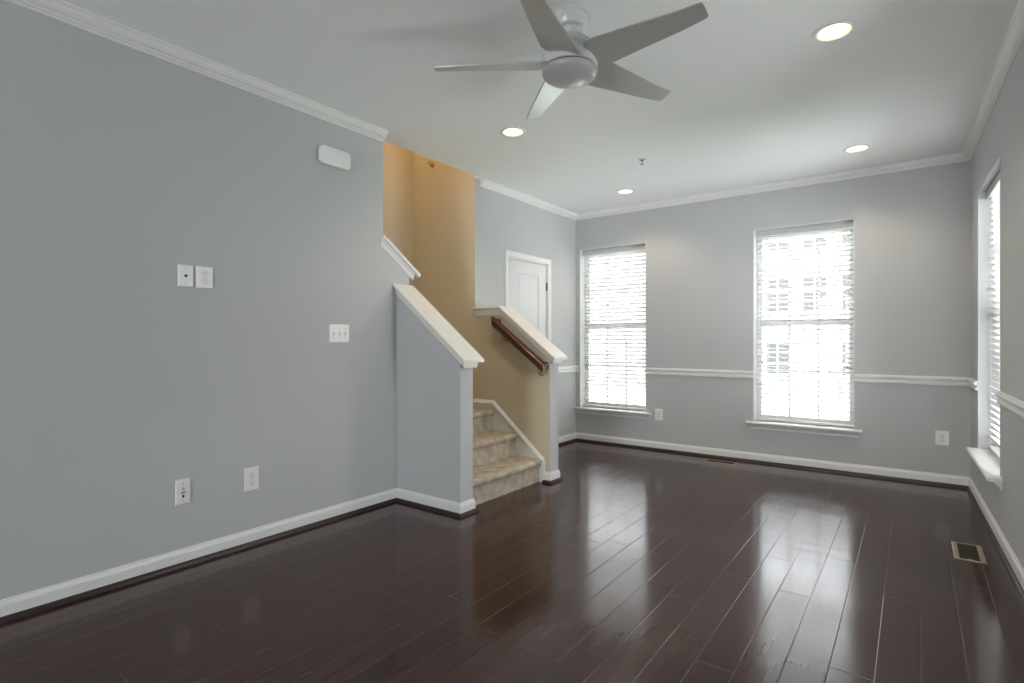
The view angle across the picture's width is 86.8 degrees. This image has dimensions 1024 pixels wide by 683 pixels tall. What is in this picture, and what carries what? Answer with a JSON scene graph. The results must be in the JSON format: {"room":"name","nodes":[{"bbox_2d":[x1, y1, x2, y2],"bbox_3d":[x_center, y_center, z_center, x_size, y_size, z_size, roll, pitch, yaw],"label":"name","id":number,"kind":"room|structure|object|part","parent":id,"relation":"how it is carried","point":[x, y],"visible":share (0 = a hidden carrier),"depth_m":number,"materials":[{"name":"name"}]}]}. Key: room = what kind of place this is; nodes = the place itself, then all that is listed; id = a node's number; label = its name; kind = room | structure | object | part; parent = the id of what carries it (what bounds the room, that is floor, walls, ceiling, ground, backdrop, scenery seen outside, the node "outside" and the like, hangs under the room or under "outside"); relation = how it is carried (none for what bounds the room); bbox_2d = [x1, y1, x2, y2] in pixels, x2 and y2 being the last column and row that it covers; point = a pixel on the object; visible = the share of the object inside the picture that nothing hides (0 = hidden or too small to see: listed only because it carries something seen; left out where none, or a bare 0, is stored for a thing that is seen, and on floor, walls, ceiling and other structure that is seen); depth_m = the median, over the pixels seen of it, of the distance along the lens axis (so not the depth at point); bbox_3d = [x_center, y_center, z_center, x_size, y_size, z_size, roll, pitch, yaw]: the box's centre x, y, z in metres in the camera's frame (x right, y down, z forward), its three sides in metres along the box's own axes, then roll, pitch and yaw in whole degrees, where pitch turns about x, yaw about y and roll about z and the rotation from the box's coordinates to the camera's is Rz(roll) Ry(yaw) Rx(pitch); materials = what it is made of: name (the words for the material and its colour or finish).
{"room":"empty living room","nodes":[
{"label":"empty living room","id":0,"kind":"room"},
{"bbox_2d":[0,0,408,599],"bbox_3d":[-2.759,-0.176,1.618,0.160,2.880,6.418,0,0,37],"label":"wall","id":1,"kind":"structure","parent":0,"point":[121,166],"depth_m":2.81,"materials":[{"name":"grey paint"}]},
{"bbox_2d":[175,478,189,505],"bbox_3d":[-1.734,0.793,2.857,0.012,0.130,0.072,0,0,37],"label":"plate","id":2,"kind":"object","parent":1,"relation":"attached to","point":[182,487],"visible":1,"depth_m":2.85,"materials":[{"name":"white plastic"}]},
{"bbox_2d":[178,264,192,286],"bbox_3d":[-1.727,-0.348,2.868,0.012,0.116,0.074,0,0,37],"label":"cable plate","id":3,"kind":"object","parent":1,"relation":"attached to","point":[185,272],"visible":1,"depth_m":2.87,"materials":[{"name":"white plastic"}]},
{"bbox_2d":[5,0,387,141],"bbox_3d":[-2.703,-1.483,1.506,0.063,0.071,6.006,0,0,37],"label":"trim","id":4,"kind":"structure","parent":1,"relation":"attached to","point":[60,10],"depth_m":2.84,"materials":[{"name":"white paint"}]},
{"bbox_2d":[196,266,212,288],"bbox_3d":[-1.671,-0.348,2.946,0.009,0.120,0.088,0,0,37],"label":"electrical outlet","id":5,"kind":"object","parent":1,"relation":"attached to","point":[204,275],"visible":1,"depth_m":2.94,"materials":[{"name":"white plastic"}]},
{"bbox_2d":[201,270,207,276],"bbox_3d":[-1.668,-0.368,2.944,0.003,0.036,0.036,0,0,37],"label":"receptacle","id":6,"kind":"object","parent":5,"relation":"attached to","point":[204,273],"depth_m":2.94,"materials":[{"name":"white plastic"}]},
{"bbox_2d":[201,278,207,283],"bbox_3d":[-1.669,-0.328,2.945,0.001,0.036,0.036,0,0,37],"label":"receptacle","id":7,"kind":"object","parent":5,"relation":"attached to","point":[203,280],"depth_m":2.94,"materials":[{"name":"white plastic"}]},
{"bbox_2d":[0,498,478,624],"bbox_3d":[-2.366,1.172,1.440,0.656,0.024,6.300,0,0,37],"label":"trim","id":8,"kind":"structure","parent":1,"relation":"attached to","point":[8,618],"depth_m":2.92,"materials":[{"name":"wood"}]},
{"bbox_2d":[244,466,258,491],"bbox_3d":[-1.515,0.801,3.156,0.009,0.132,0.086,0,0,37],"label":"electrical outlet","id":9,"kind":"object","parent":1,"relation":"attached to","point":[251,475],"visible":1,"depth_m":3.15,"materials":[{"name":"white plastic"}]},
{"bbox_2d":[249,472,254,478],"bbox_3d":[-1.514,0.781,3.155,0.001,0.036,0.036,0,0,37],"label":"receptacle","id":10,"kind":"object","parent":9,"relation":"attached to","point":[251,474],"depth_m":3.15,"materials":[{"name":"white plastic"}]},
{"bbox_2d":[249,479,254,485],"bbox_3d":[-1.514,0.821,3.155,0.001,0.036,0.036,0,0,37],"label":"receptacle","id":11,"kind":"object","parent":9,"relation":"attached to","point":[251,481],"depth_m":3.15,"materials":[{"name":"white plastic"}]},
{"bbox_2d":[318,145,350,170],"bbox_3d":[-1.173,-1.214,3.587,0.047,0.120,0.234,0,0,37],"label":"door chime","id":12,"kind":"object","parent":1,"relation":"attached to","point":[327,155],"visible":1,"depth_m":3.56,"materials":[{"name":"white plastic"}]},
{"bbox_2d":[329,324,348,341],"bbox_3d":[-1.155,-0.054,3.636,0.017,0.120,0.156,0,0,37],"label":"light switch","id":13,"kind":"object","parent":1,"relation":"attached to","point":[337,333],"visible":1,"depth_m":3.63,"materials":[{"name":"white plastic"}]},
{"bbox_2d":[381,234,419,280],"bbox_3d":[-0.910,-0.622,4.115,0.242,0.306,0.357,0,0,37],"label":"trim","id":14,"kind":"structure","parent":1,"relation":"attached to","point":[387,245],"depth_m":4.04,"materials":[{"name":"white paint"}]},
{"bbox_2d":[0,432,1023,616],"bbox_3d":[-0.385,1.138,1.712,3.864,0.092,9.095,0,0,37],"label":"baseboard","id":15,"kind":"structure","parent":1,"relation":"attached to","point":[31,599],"depth_m":3.44,"materials":[{"name":"white paint"}]},
{"bbox_2d":[383,141,412,285],"bbox_3d":[-2.217,-0.926,3.980,0.120,4.380,4.160,0,0,37],"label":"wall","id":16,"kind":"structure","parent":0,"point":[397,161],"depth_m":5.36,"materials":[{"name":"beige paint"}]},
{"bbox_2d":[397,296,472,502],"bbox_3d":[-0.571,0.452,3.912,0.647,1.625,0.129,0,0,37],"label":"wall","id":17,"kind":"structure","parent":0,"point":[435,391],"depth_m":3.83,"materials":[{"name":"grey paint"}]},
{"bbox_2d":[393,283,483,367],"bbox_3d":[-0.539,-0.126,3.887,0.707,0.610,0.210,0,0,37],"label":"trim","id":18,"kind":"structure","parent":17,"relation":"attached to","point":[464,353],"depth_m":3.84,"materials":[{"name":"beige paint"}]},
{"bbox_2d":[413,152,557,471],"bbox_3d":[-0.346,-0.926,5.102,1.752,4.380,0.130,0,0,37],"label":"wall","id":19,"kind":"structure","parent":0,"point":[448,201],"depth_m":5.07,"materials":[{"name":"beige paint"}]},
{"bbox_2d":[473,399,544,481],"bbox_3d":[-0.372,0.857,5.027,1.600,0.654,0.022,0,0,37],"label":"trim","id":20,"kind":"structure","parent":19,"relation":"attached to","point":[482,401],"depth_m":4.71,"materials":[{"name":"white paint"}]},
{"bbox_2d":[472,306,567,362],"bbox_3d":[0.054,-0.067,4.803,0.893,0.498,0.207,0,0,37],"label":"trim","id":21,"kind":"structure","parent":19,"relation":"attached to","point":[510,314],"depth_m":4.71,"materials":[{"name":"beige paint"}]},
{"bbox_2d":[491,316,548,375],"bbox_3d":[0.057,0.033,4.665,0.568,0.520,0.092,0,0,37],"label":"handrail","id":22,"kind":"object","parent":19,"relation":"attached to","point":[542,366],"visible":1,"depth_m":4.61,"materials":[{"name":"brown wood"}]},
{"bbox_2d":[544,469,559,480],"bbox_3d":[0.119,1.138,4.939,0.319,0.092,0.905,0,0,-43],"label":"baseboard","id":23,"kind":"structure","parent":19,"relation":"attached to","point":[550,476],"depth_m":4.54,"materials":[{"name":"white paint"}]},
{"bbox_2d":[542,477,562,484],"bbox_3d":[0.124,1.172,4.921,0.305,0.024,0.927,0,0,-41],"label":"trim","id":24,"kind":"structure","parent":19,"relation":"attached to","point":[559,478],"depth_m":4.53,"materials":[{"name":"brown wood"}]},
{"bbox_2d":[0,441,1023,682],"bbox_3d":[-0.644,1.224,1.904,5.300,0.080,9.495,0,0,37],"label":"floor","id":25,"kind":"structure","parent":0,"point":[637,565],"depth_m":2.53,"materials":[{"name":"laminate"}]},
{"bbox_2d":[473,407,540,504],"bbox_3d":[-1.226,0.224,3.897,1.570,1.920,2.830,0,0,37],"label":"staircase","id":26,"kind":"structure","parent":25,"relation":"on","point":[497,471],"depth_m":4.40,"materials":[{"name":"beige carpet"}]},
{"bbox_2d":[703,459,737,464],"bbox_3d":[2.044,1.181,5.317,0.310,0.006,0.125,0,0,37],"label":"floor vent","id":27,"kind":"object","parent":25,"relation":"in","point":[705,460],"visible":1,"depth_m":5.29,"materials":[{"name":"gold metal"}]},
{"bbox_2d":[951,541,986,563],"bbox_3d":[2.561,1.181,3.041,0.136,0.006,0.312,0,0,37],"label":"floor vent","id":28,"kind":"object","parent":25,"relation":"in","point":[962,551],"visible":1,"depth_m":3.03,"materials":[{"name":"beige metal"}]},
{"bbox_2d":[484,188,575,436],"bbox_3d":[0.242,-0.176,5.917,0.130,2.880,1.890,0,0,37],"label":"wall","id":29,"kind":"structure","parent":0,"point":[511,224],"depth_m":6.03,"materials":[{"name":"grey paint"}]},
{"bbox_2d":[505,250,550,341],"bbox_3d":[0.152,0.137,5.737,0.198,2.094,0.841,0,0,37],"label":"door","id":30,"kind":"structure","parent":29,"relation":"in","point":[527,277],"depth_m":5.76,"materials":[{"name":"white paint"}]},
{"bbox_3d":[0.157,0.166,5.733,0.035,2.012,0.701,0,0,37],"label":"panel","id":31,"kind":"part","parent":30,"relation":"part of","materials":[{"name":"white paint"}]},
{"bbox_2d":[558,365,578,372],"bbox_3d":[0.613,0.325,6.277,0.037,0.074,0.569,0,0,37],"label":"trim","id":32,"kind":"structure","parent":29,"relation":"attached to","point":[563,369],"depth_m":6.35,"materials":[{"name":"white paint"}]},
{"bbox_2d":[63,0,1018,213],"bbox_3d":[-0.664,-1.636,1.919,5.150,0.240,9.395,0,0,37],"label":"ceiling","id":33,"kind":"structure","parent":0,"point":[753,99],"depth_m":3.12,"materials":[{"name":"paint"}]},
{"bbox_2d":[500,127,525,136],"bbox_3d":[0.008,-1.556,3.918,0.188,0.091,0.188,0,0,37],"label":"recessed light","id":34,"kind":"object","parent":33,"relation":"in","point":[509,131],"visible":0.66,"depth_m":3.97,"materials":[{"name":"beige"}]},
{"bbox_2d":[434,0,707,119],"bbox_3d":[0.296,-1.364,2.503,1.200,0.304,1.234,0,0,37],"label":"ceiling fan","id":35,"kind":"object","parent":33,"relation":"hanging from","point":[571,59],"visible":1,"depth_m":2.44,"materials":[{"name":"plastic"}]},
{"bbox_3d":[-0.090,-1.300,2.576,0.560,0.052,0.168,0,0,6],"label":"fan blade","id":36,"kind":"part","parent":35,"relation":"part of","materials":[{"name":"silver metal"}]},
{"bbox_3d":[0.196,-1.300,2.891,0.168,0.052,0.560,0,0,-12],"label":"fan blade","id":37,"kind":"part","parent":35,"relation":"part of","materials":[{"name":"silver metal"}]},
{"bbox_3d":[0.122,-1.300,2.207,0.168,0.052,0.560,0,0,24],"label":"fan blade","id":38,"kind":"part","parent":35,"relation":"part of","materials":[{"name":"silver metal"}]},
{"bbox_3d":[0.584,-1.300,2.717,0.560,0.052,0.168,0,0,-30],"label":"fan blade","id":39,"kind":"part","parent":35,"relation":"part of","materials":[{"name":"silver metal"}]},
{"bbox_3d":[0.553,-1.300,2.312,0.558,0.052,0.171,0,0,37],"label":"fan blade","id":40,"kind":"part","parent":35,"relation":"part of","materials":[{"name":"silver metal"}]},
{"bbox_2d":[616,189,634,193],"bbox_3d":[1.147,-1.556,5.473,0.188,0.091,0.188,0,0,37],"label":"recessed light","id":41,"kind":"object","parent":33,"relation":"in","point":[622,191],"visible":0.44,"depth_m":5.52,"materials":[{"name":"beige"}]},
{"bbox_2d":[812,20,856,42],"bbox_3d":[1.575,-1.556,2.649,0.188,0.091,0.188,0,0,37],"label":"recessed light","id":42,"kind":"object","parent":33,"relation":"in","point":[837,30],"visible":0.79,"depth_m":2.68,"materials":[{"name":"beige"}]},
{"bbox_3d":[1.575,-1.573,2.649,0.110,0.055,0.110,0,0,37],"label":"bulb","id":43,"kind":"part","parent":42,"relation":"part of","materials":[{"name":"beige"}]},
{"bbox_2d":[843,144,870,152],"bbox_3d":[2.709,-1.556,4.254,0.188,0.091,0.188,0,0,37],"label":"recessed light","id":44,"kind":"object","parent":33,"relation":"in","point":[861,147],"visible":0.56,"depth_m":4.29,"materials":[{"name":"beige"}]},
{"bbox_2d":[576,161,970,476],"bbox_3d":[2.444,-0.176,5.395,4.290,2.880,0.190,0,0,37],"label":"wall","id":45,"kind":"structure","parent":0,"point":[912,228],"depth_m":4.96,"materials":[{"name":"grey paint"}]},
{"bbox_2d":[574,242,650,418],"bbox_3d":[1.187,-0.119,6.288,0.947,1.951,0.245,0,0,37],"label":"window","id":46,"kind":"structure","parent":45,"relation":"in","point":[642,414],"depth_m":6.45,"materials":[{"name":"white paint"}]},
{"bbox_3d":[1.186,0.794,6.288,0.947,0.022,0.244,0,0,37],"label":"sill","id":47,"kind":"part","parent":46,"relation":"part of","materials":[{"name":"white paint"}]},
{"bbox_2d":[582,244,644,409],"bbox_3d":[1.191,-0.158,6.294,0.813,1.859,0.080,0,0,37],"label":"window blind","id":48,"kind":"object","parent":46,"relation":"attached to","point":[642,246],"visible":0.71,"depth_m":6.30,"materials":[{"name":"white plastic"}]},
{"bbox_3d":[1.198,0.763,6.303,0.807,0.018,0.052,0,0,37],"label":"rail","id":49,"kind":"part","parent":48,"relation":"part of","materials":[{"name":"white plastic"}]},
{"bbox_3d":[1.239,-0.152,6.360,0.819,1.873,0.068,0,0,37],"label":"frame","id":50,"kind":"part","parent":46,"relation":"part of","materials":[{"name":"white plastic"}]},
{"bbox_3d":[1.230,0.282,6.347,0.779,0.964,0.024,0,0,37],"label":"sash","id":51,"kind":"part","parent":46,"relation":"part of","materials":[{"name":"white plastic"}]},
{"bbox_3d":[1.248,-0.615,6.371,0.779,0.909,0.024,0,0,37],"label":"sash","id":52,"kind":"part","parent":46,"relation":"part of","materials":[{"name":"white plastic"}]},
{"bbox_2d":[655,409,662,420],"bbox_3d":[1.598,0.797,5.897,0.082,0.124,0.009,0,0,37],"label":"electrical outlet","id":53,"kind":"object","parent":45,"relation":"attached to","point":[658,412],"visible":1,"depth_m":5.89,"materials":[{"name":"white plastic"}]},
{"bbox_2d":[645,368,752,377],"bbox_3d":[1.920,0.325,5.649,1.110,0.074,0.025,0,0,37],"label":"trim","id":54,"kind":"structure","parent":45,"relation":"attached to","point":[653,371],"depth_m":5.62,"materials":[{"name":"white paint"}]},
{"bbox_2d":[480,0,1023,219],"bbox_3d":[-0.385,-1.486,1.712,3.864,0.063,9.096,0,0,37],"label":"trim","id":55,"kind":"structure","parent":45,"relation":"attached to","point":[1014,37],"depth_m":4.69,"materials":[{"name":"white paint"}]},
{"bbox_2d":[558,438,1023,604],"bbox_3d":[-0.389,1.172,1.707,3.837,0.024,9.082,0,0,37],"label":"trim","id":56,"kind":"structure","parent":45,"relation":"attached to","point":[1014,579],"depth_m":4.66,"materials":[{"name":"wood"}]},
{"bbox_2d":[746,219,861,437],"bbox_3d":[2.752,-0.119,5.130,0.959,1.951,0.245,0,0,37],"label":"window","id":57,"kind":"structure","parent":45,"relation":"in","point":[843,431],"depth_m":5.21,"materials":[{"name":"white paint"}]},
{"bbox_3d":[2.751,0.794,5.130,0.959,0.022,0.244,0,0,37],"label":"sill","id":58,"kind":"part","parent":57,"relation":"part of","materials":[{"name":"white paint"}]},
{"bbox_2d":[755,221,853,426],"bbox_3d":[2.756,-0.158,5.136,0.825,1.859,0.080,0,0,37],"label":"window blind","id":59,"kind":"object","parent":57,"relation":"attached to","point":[845,224],"visible":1,"depth_m":5.13,"materials":[{"name":"white plastic"}]},
{"bbox_3d":[2.763,-0.145,5.145,0.002,1.799,0.058,0,0,37],"label":"ladder cord","id":60,"kind":"part","parent":59,"relation":"part of","materials":[{"name":"white fabric"}]},
{"bbox_3d":[2.763,0.763,5.145,0.819,0.018,0.052,0,0,37],"label":"rail","id":61,"kind":"part","parent":59,"relation":"part of","materials":[{"name":"white plastic"}]},
{"bbox_3d":[3.006,-0.145,4.965,0.002,1.799,0.058,0,0,37],"label":"ladder cord","id":62,"kind":"part","parent":59,"relation":"part of","materials":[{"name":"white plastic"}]},
{"bbox_3d":[2.795,0.282,5.189,0.791,0.964,0.024,0,0,37],"label":"sash","id":63,"kind":"part","parent":57,"relation":"part of","materials":[{"name":"white plastic"}]},
{"bbox_3d":[2.812,-0.615,5.213,0.791,0.909,0.024,0,0,37],"label":"sash","id":64,"kind":"part","parent":57,"relation":"part of","materials":[{"name":"white plastic"}]},
{"bbox_2d":[854,374,977,390],"bbox_3d":[3.237,0.325,4.403,0.803,0.074,0.461,0,0,37],"label":"trim","id":65,"kind":"structure","parent":45,"relation":"attached to","point":[864,378],"depth_m":4.54,"materials":[{"name":"white paint"}]},
{"bbox_2d":[935,430,948,445],"bbox_3d":[3.541,0.796,4.458,0.090,0.118,0.009,0,0,37],"label":"electrical outlet","id":66,"kind":"object","parent":45,"relation":"attached to","point":[941,437],"visible":1,"depth_m":4.46,"materials":[{"name":"white plastic"}]},
{"bbox_2d":[971,39,1023,568],"bbox_3d":[1.153,-0.176,0.579,0.190,2.880,9.395,0,0,35],"label":"wall","id":67,"kind":"structure","parent":0,"point":[1002,135],"depth_m":2.96,"materials":[{"name":"grey paint"}]},
{"bbox_2d":[965,155,1002,490],"bbox_3d":[3.156,-0.119,3.498,0.259,1.951,1.107,0,0,35],"label":"window","id":68,"kind":"structure","parent":67,"relation":"in","point":[988,463],"depth_m":3.94,"materials":[{"name":"white paint"}]},
{"bbox_3d":[3.156,0.794,3.498,0.258,0.022,1.107,0,0,35],"label":"sill","id":69,"kind":"part","parent":68,"relation":"part of","materials":[{"name":"white paint"}]},
{"bbox_2d":[986,172,999,458],"bbox_3d":[3.200,-0.158,3.525,0.069,1.859,0.983,0,0,35],"label":"window blind","id":70,"kind":"object","parent":68,"relation":"attached to","point":[993,191],"visible":0.35,"depth_m":3.77,"materials":[{"name":"white plastic"}]},
{"bbox_3d":[3.204,0.763,3.521,0.052,0.018,0.977,0,0,35],"label":"rail","id":71,"kind":"part","parent":70,"relation":"part of","materials":[{"name":"white plastic"}]},
{"bbox_2d":[995,391,1023,417],"bbox_3d":[2.469,0.325,2.641,0.025,0.074,1.284,0,0,35],"label":"trim","id":72,"kind":"structure","parent":67,"relation":"attached to","point":[1011,403],"depth_m":2.79,"materials":[{"name":"white paint"}]},
{"label":"outside","id":73,"kind":"structure","parent":0,"visible":0},
{"bbox_2d":[590,385,848,419],"bbox_3d":[28.584,2.409,38.620,120.000,0.050,83.905,0,0,37],"label":"ground","id":74,"kind":"structure","parent":73,"point":[592,386],"depth_m":21.53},
{"bbox_2d":[590,257,606,383],"bbox_3d":[5.397,-3.016,35.195,6.170,10.800,9.600,0,0,37],"label":"townhouse","id":75,"kind":"structure","parent":74,"relation":"on","point":[598,322],"depth_m":30.04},
{"bbox_2d":[607,253,644,385],"bbox_3d":[10.381,-3.016,31.506,6.170,10.800,9.600,0,0,37],"label":"townhouse","id":76,"kind":"structure","parent":74,"relation":"on","point":[643,313],"depth_m":29.05,"materials":[{"name":"brick"}]},
{"bbox_2d":[762,232,849,396],"bbox_3d":[15.364,-3.016,27.818,6.170,10.800,9.600,0,0,37],"label":"townhouse","id":77,"kind":"structure","parent":74,"relation":"on","point":[843,233],"depth_m":23.90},
{"bbox_3d":[12.052,0.744,24.587,0.920,1.440,0.015,0,0,37],"label":"pane","id":78,"kind":"part","parent":77,"relation":"part of","materials":[{"name":"clear glass"}]},
{"bbox_3d":[12.052,-4.856,24.587,0.920,1.440,0.015,0,0,37],"label":"pane","id":79,"kind":"part","parent":77,"relation":"part of","materials":[{"name":"clear glass"}]},
{"bbox_3d":[12.052,-2.056,24.587,0.920,1.440,0.015,0,0,37],"label":"pane","id":80,"kind":"part","parent":77,"relation":"part of","materials":[{"name":"clear glass"}]},
{"bbox_3d":[13.242,-4.856,23.706,0.920,1.440,0.015,0,0,37],"label":"pane","id":81,"kind":"part","parent":77,"relation":"part of","materials":[{"name":"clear glass"}]},
{"bbox_3d":[13.242,-2.056,23.706,0.920,1.440,0.015,0,0,37],"label":"pane","id":82,"kind":"part","parent":77,"relation":"part of","materials":[{"name":"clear glass"}]},
{"bbox_3d":[13.264,1.334,23.736,1.000,2.100,0.060,0,0,37],"label":"door","id":83,"kind":"part","parent":77,"relation":"part of","materials":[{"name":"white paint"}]},
{"bbox_3d":[14.432,0.744,22.825,0.920,1.440,0.015,0,0,37],"label":"pane","id":84,"kind":"part","parent":77,"relation":"part of","materials":[{"name":"clear glass"}]},
{"bbox_3d":[14.432,-4.856,22.825,0.920,1.440,0.015,0,0,37],"label":"pane","id":85,"kind":"part","parent":77,"relation":"part of","materials":[{"name":"clear glass"}]},
{"bbox_3d":[14.432,-2.056,22.825,0.920,1.440,0.015,0,0,37],"label":"pane","id":86,"kind":"part","parent":77,"relation":"part of","materials":[{"name":"clear glass"}]}
]}

